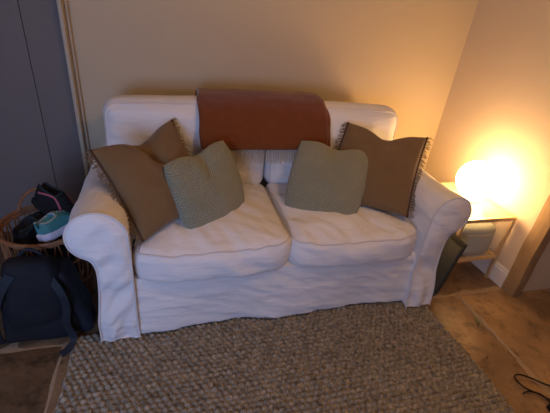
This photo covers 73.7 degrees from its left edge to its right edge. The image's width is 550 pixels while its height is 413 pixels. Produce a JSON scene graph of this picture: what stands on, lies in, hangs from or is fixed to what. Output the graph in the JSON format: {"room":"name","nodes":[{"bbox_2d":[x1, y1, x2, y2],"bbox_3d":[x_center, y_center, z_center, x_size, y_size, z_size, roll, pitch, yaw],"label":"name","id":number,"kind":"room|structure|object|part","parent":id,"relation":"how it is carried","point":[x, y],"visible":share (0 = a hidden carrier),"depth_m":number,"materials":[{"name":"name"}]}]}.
{"room":"living room","nodes":[
{"label":"living room","id":0,"kind":"room"},
{"bbox_2d":[0,0,478,231],"bbox_3d":[-0.410,-0.899,2.113,3.421,2.340,0.185,-2,30,-16],"label":"wall","id":1,"kind":"structure","parent":0,"point":[404,56],"depth_m":2.10,"materials":[{"name":"beige paint"}]},
{"bbox_2d":[56,0,91,176],"bbox_3d":[-1.041,-0.844,1.844,0.037,2.300,0.072,-2,30,-16],"label":"trim","id":2,"kind":"structure","parent":1,"relation":"attached to","point":[62,5],"depth_m":1.93,"materials":[{"name":"beige paint"}]},
{"bbox_2d":[0,231,549,412],"bbox_3d":[0.596,0.823,1.564,4.706,0.087,3.205,-2,30,-16],"label":"floor","id":3,"kind":"structure","parent":0,"point":[513,332],"depth_m":1.79,"materials":[{"name":"beige"}]},
{"bbox_2d":[0,188,94,293],"bbox_3d":[-1.042,0.214,1.721,0.381,0.508,0.382,-2,30,-16],"label":"wicker basket","id":4,"kind":"object","parent":3,"relation":"on","point":[87,279],"visible":0.2,"depth_m":1.65,"materials":[{"name":"brown wicker"}]},
{"bbox_3d":[-1.125,-0.042,1.737,0.183,0.094,0.035,-16,36,-34],"label":"handle","id":5,"kind":"part","parent":4,"relation":"part of","materials":[{"name":"brown wicker"}]},
{"bbox_2d":[12,211,44,244],"bbox_3d":[-1.069,0.071,1.649,0.100,0.104,0.276,11,29,8],"label":"trainer","id":6,"kind":"object","parent":4,"relation":"in","point":[25,232],"visible":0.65,"depth_m":1.57,"materials":[{"name":"black fabric"}]},
{"bbox_2d":[19,235,81,276],"bbox_3d":[-1.047,0.248,1.740,0.241,0.386,0.241,-2,30,-16],"label":"garment","id":7,"kind":"object","parent":4,"relation":"on","point":[50,251],"visible":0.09,"depth_m":1.62,"materials":[{"name":"black fabric"}]},
{"bbox_2d":[34,210,69,241],"bbox_3d":[-0.944,0.062,1.611,0.103,0.104,0.230,17,30,18],"label":"sneaker","id":8,"kind":"object","parent":4,"relation":"in","point":[52,225],"visible":0.81,"depth_m":1.55,"materials":[{"name":"teal fabric"}]},
{"bbox_2d":[31,182,74,214],"bbox_3d":[-0.962,-0.004,1.646,0.271,0.188,0.101,16,30,17],"label":"trainer","id":9,"kind":"object","parent":4,"relation":"in","point":[47,198],"visible":0.7,"depth_m":1.62,"materials":[{"name":"black fabric"}]},
{"bbox_2d":[0,248,95,356],"bbox_3d":[-0.979,0.385,1.502,0.378,0.446,0.236,-2,30,-16],"label":"backpack","id":10,"kind":"object","parent":3,"relation":"on","point":[43,297],"visible":1,"depth_m":1.49,"materials":[{"name":"black fabric"}]},
{"bbox_3d":[-0.975,0.183,1.454,0.101,0.046,0.014,-2,30,-16],"label":"handle","id":11,"kind":"part","parent":10,"relation":"part of","materials":[{"name":"black"}]},
{"bbox_3d":[-0.880,0.384,1.595,0.137,0.354,0.131,-2,30,-16],"label":"panel","id":12,"kind":"part","parent":10,"relation":"part of","materials":[{"name":"black fabric"}]},
{"bbox_2d":[63,95,471,341],"bbox_3d":[-0.019,-0.051,1.963,1.795,0.903,0.951,-2,30,-16],"label":"sofa","id":13,"kind":"object","parent":3,"relation":"on","point":[267,257],"visible":0.59,"depth_m":1.73,"materials":[{"name":"white fabric"}]},
{"bbox_3d":[-0.779,0.109,1.785,0.223,0.647,0.842,-2,30,-16],"label":"arm","id":14,"kind":"part","parent":13,"relation":"part of","materials":[{"name":"white fabric"}]},
{"bbox_2d":[83,118,190,249],"bbox_3d":[-0.509,-0.128,1.604,0.311,0.365,0.518,21,32,25],"label":"cushion","id":15,"kind":"object","parent":13,"relation":"on","point":[136,174],"visible":0.69,"depth_m":1.48,"materials":[{"name":"brown fabric"}]},
{"bbox_2d":[103,95,263,184],"bbox_3d":[-0.456,-0.335,1.951,0.824,0.482,0.236,-2,30,-16],"label":"cushion","id":16,"kind":"object","parent":13,"relation":"on","point":[128,119],"depth_m":1.79,"materials":[{"name":"white fabric"}]},
{"bbox_2d":[164,140,243,228],"bbox_3d":[-0.305,-0.093,1.676,0.219,0.327,0.383,24,33,28],"label":"cushion","id":17,"kind":"object","parent":13,"relation":"on","point":[205,187],"visible":0.93,"depth_m":1.59,"materials":[{"name":"green fabric"}]},
{"bbox_2d":[132,184,291,281],"bbox_3d":[-0.316,0.082,1.797,0.698,0.218,0.652,-2,30,-16],"label":"seat cushion","id":18,"kind":"object","parent":13,"relation":"on","point":[253,240],"depth_m":1.57,"materials":[{"name":"white fabric"}]},
{"bbox_2d":[195,88,330,164],"bbox_3d":[-0.076,-0.466,2.049,0.718,0.332,0.436,-2,30,-16],"label":"throw blanket","id":19,"kind":"object","parent":13,"relation":"on","point":[247,120],"visible":0.95,"depth_m":1.90,"materials":[{"name":"orange fabric"}]},
{"bbox_3d":[-0.121,-0.213,2.301,1.600,0.830,0.170,-2,30,-16],"label":"frame","id":20,"kind":"part","parent":13,"relation":"part of","materials":[{"name":"black fabric"}]},
{"bbox_2d":[285,140,367,214],"bbox_3d":[0.276,-0.134,1.886,0.421,0.335,0.304,7,29,2],"label":"cushion","id":21,"kind":"object","parent":13,"relation":"on","point":[323,178],"visible":0.96,"depth_m":1.82,"materials":[{"name":"green fabric"}]},
{"bbox_2d":[263,101,396,183],"bbox_3d":[0.329,-0.367,2.172,0.810,0.477,0.233,-2,30,-16],"label":"cushion","id":22,"kind":"object","parent":13,"relation":"on","point":[381,120],"depth_m":2.08,"materials":[{"name":"white fabric"}]},
{"bbox_2d":[265,183,415,266],"bbox_3d":[0.332,0.051,1.978,0.690,0.224,0.649,-2,30,-16],"label":"seat cushion","id":23,"kind":"object","parent":13,"relation":"on","point":[369,237],"depth_m":1.75,"materials":[{"name":"white fabric"}]},
{"bbox_2d":[332,122,432,218],"bbox_3d":[0.526,-0.221,1.975,0.561,0.365,0.409,14,30,13],"label":"cushion","id":24,"kind":"object","parent":13,"relation":"on","point":[393,165],"visible":0.64,"depth_m":1.89,"materials":[{"name":"beige fabric"}]},
{"bbox_3d":[0.734,0.049,2.197,0.222,0.649,0.862,-2,30,-16],"label":"arm","id":25,"kind":"part","parent":13,"relation":"part of","materials":[{"name":"white fabric"}]},
{"bbox_2d":[54,301,516,412],"bbox_3d":[0.121,0.834,1.345,1.794,0.025,1.225,-2,30,-16],"label":"rug","id":26,"kind":"object","parent":3,"relation":"on","point":[378,357],"visible":0.96,"depth_m":1.58,"materials":[{"name":"fabric"}]},
{"bbox_2d":[433,237,463,295],"bbox_3d":[0.905,0.271,2.197,0.088,0.331,0.400,-2,30,-16],"label":"portfolio","id":27,"kind":"object","parent":3,"relation":"on","point":[451,251],"visible":0.27,"depth_m":2.04,"materials":[{"name":"grey"}]},
{"bbox_2d":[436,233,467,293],"bbox_3d":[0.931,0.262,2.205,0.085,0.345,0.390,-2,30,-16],"label":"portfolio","id":28,"kind":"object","parent":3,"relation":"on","point":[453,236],"visible":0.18,"depth_m":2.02,"materials":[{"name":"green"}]},
{"bbox_2d":[441,182,516,277],"bbox_3d":[1.131,0.149,2.352,0.368,0.447,0.467,-2,30,-16],"label":"side table","id":29,"kind":"object","parent":3,"relation":"on","point":[510,217],"visible":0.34,"depth_m":2.18,"materials":[{"name":"beige wood"}]},
{"bbox_3d":[1.018,0.277,2.123,0.018,0.424,0.018,-2,30,-16],"label":"leg","id":30,"kind":"part","parent":29,"relation":"part of","materials":[{"name":"brown wood"}]},
{"bbox_2d":[454,214,495,254],"bbox_3d":[1.179,0.169,2.251,0.290,0.187,0.202,-2,30,-16],"label":"bag","id":31,"kind":"object","parent":29,"relation":"on","point":[478,237],"visible":0.6,"depth_m":2.17,"materials":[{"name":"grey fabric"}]},
{"bbox_3d":[1.125,0.205,2.382,0.368,0.018,0.467,-2,30,-16],"label":"shelf frame","id":32,"kind":"part","parent":29,"relation":"part of","materials":[{"name":"brown wood"}]},
{"bbox_2d":[456,161,499,202],"bbox_3d":[1.209,-0.153,2.196,0.232,0.244,0.232,-2,30,-16],"label":"globe lamp","id":33,"kind":"object","parent":29,"relation":"on","point":[475,180],"visible":0.98,"depth_m":2.12,"materials":[{"name":"white glass"}]},
{"bbox_3d":[1.152,-0.035,2.250,0.368,0.023,0.467,-2,30,-16],"label":"frame","id":34,"kind":"part","parent":29,"relation":"part of","materials":[{"name":"brown wood"}]},
{"bbox_3d":[1.355,0.262,2.217,0.018,0.424,0.018,-2,30,-16],"label":"leg","id":35,"kind":"part","parent":29,"relation":"part of","materials":[{"name":"brown wood"}]},
{"bbox_2d":[514,374,549,410],"bbox_3d":[1.306,0.851,1.551,0.498,0.028,0.224,11,29,8],"label":"power cable","id":36,"kind":"object","parent":3,"relation":"on","point":[532,391],"visible":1,"depth_m":1.61,"materials":[{"name":"black plastic"}]},
{"bbox_2d":[424,0,549,291],"bbox_3d":[1.814,-0.213,1.325,0.380,2.300,3.300,-2,30,-16],"label":"wall","id":37,"kind":"structure","parent":0,"point":[496,112],"depth_m":2.18,"materials":[{"name":"paint"}]},
{"bbox_2d":[464,252,508,287],"bbox_3d":[1.266,0.205,2.616,0.016,0.120,0.980,-2,30,-16],"label":"baseboard","id":38,"kind":"structure","parent":37,"relation":"attached to","point":[499,273],"depth_m":2.28,"materials":[{"name":"white paint"}]},
{"bbox_2d":[501,194,549,296],"bbox_3d":[1.513,-0.338,1.738,0.072,1.970,0.091,-2,30,-16],"label":"trim","id":39,"kind":"structure","parent":37,"relation":"attached to","point":[536,241],"depth_m":2.05,"materials":[{"name":"brown wood"}]}
]}

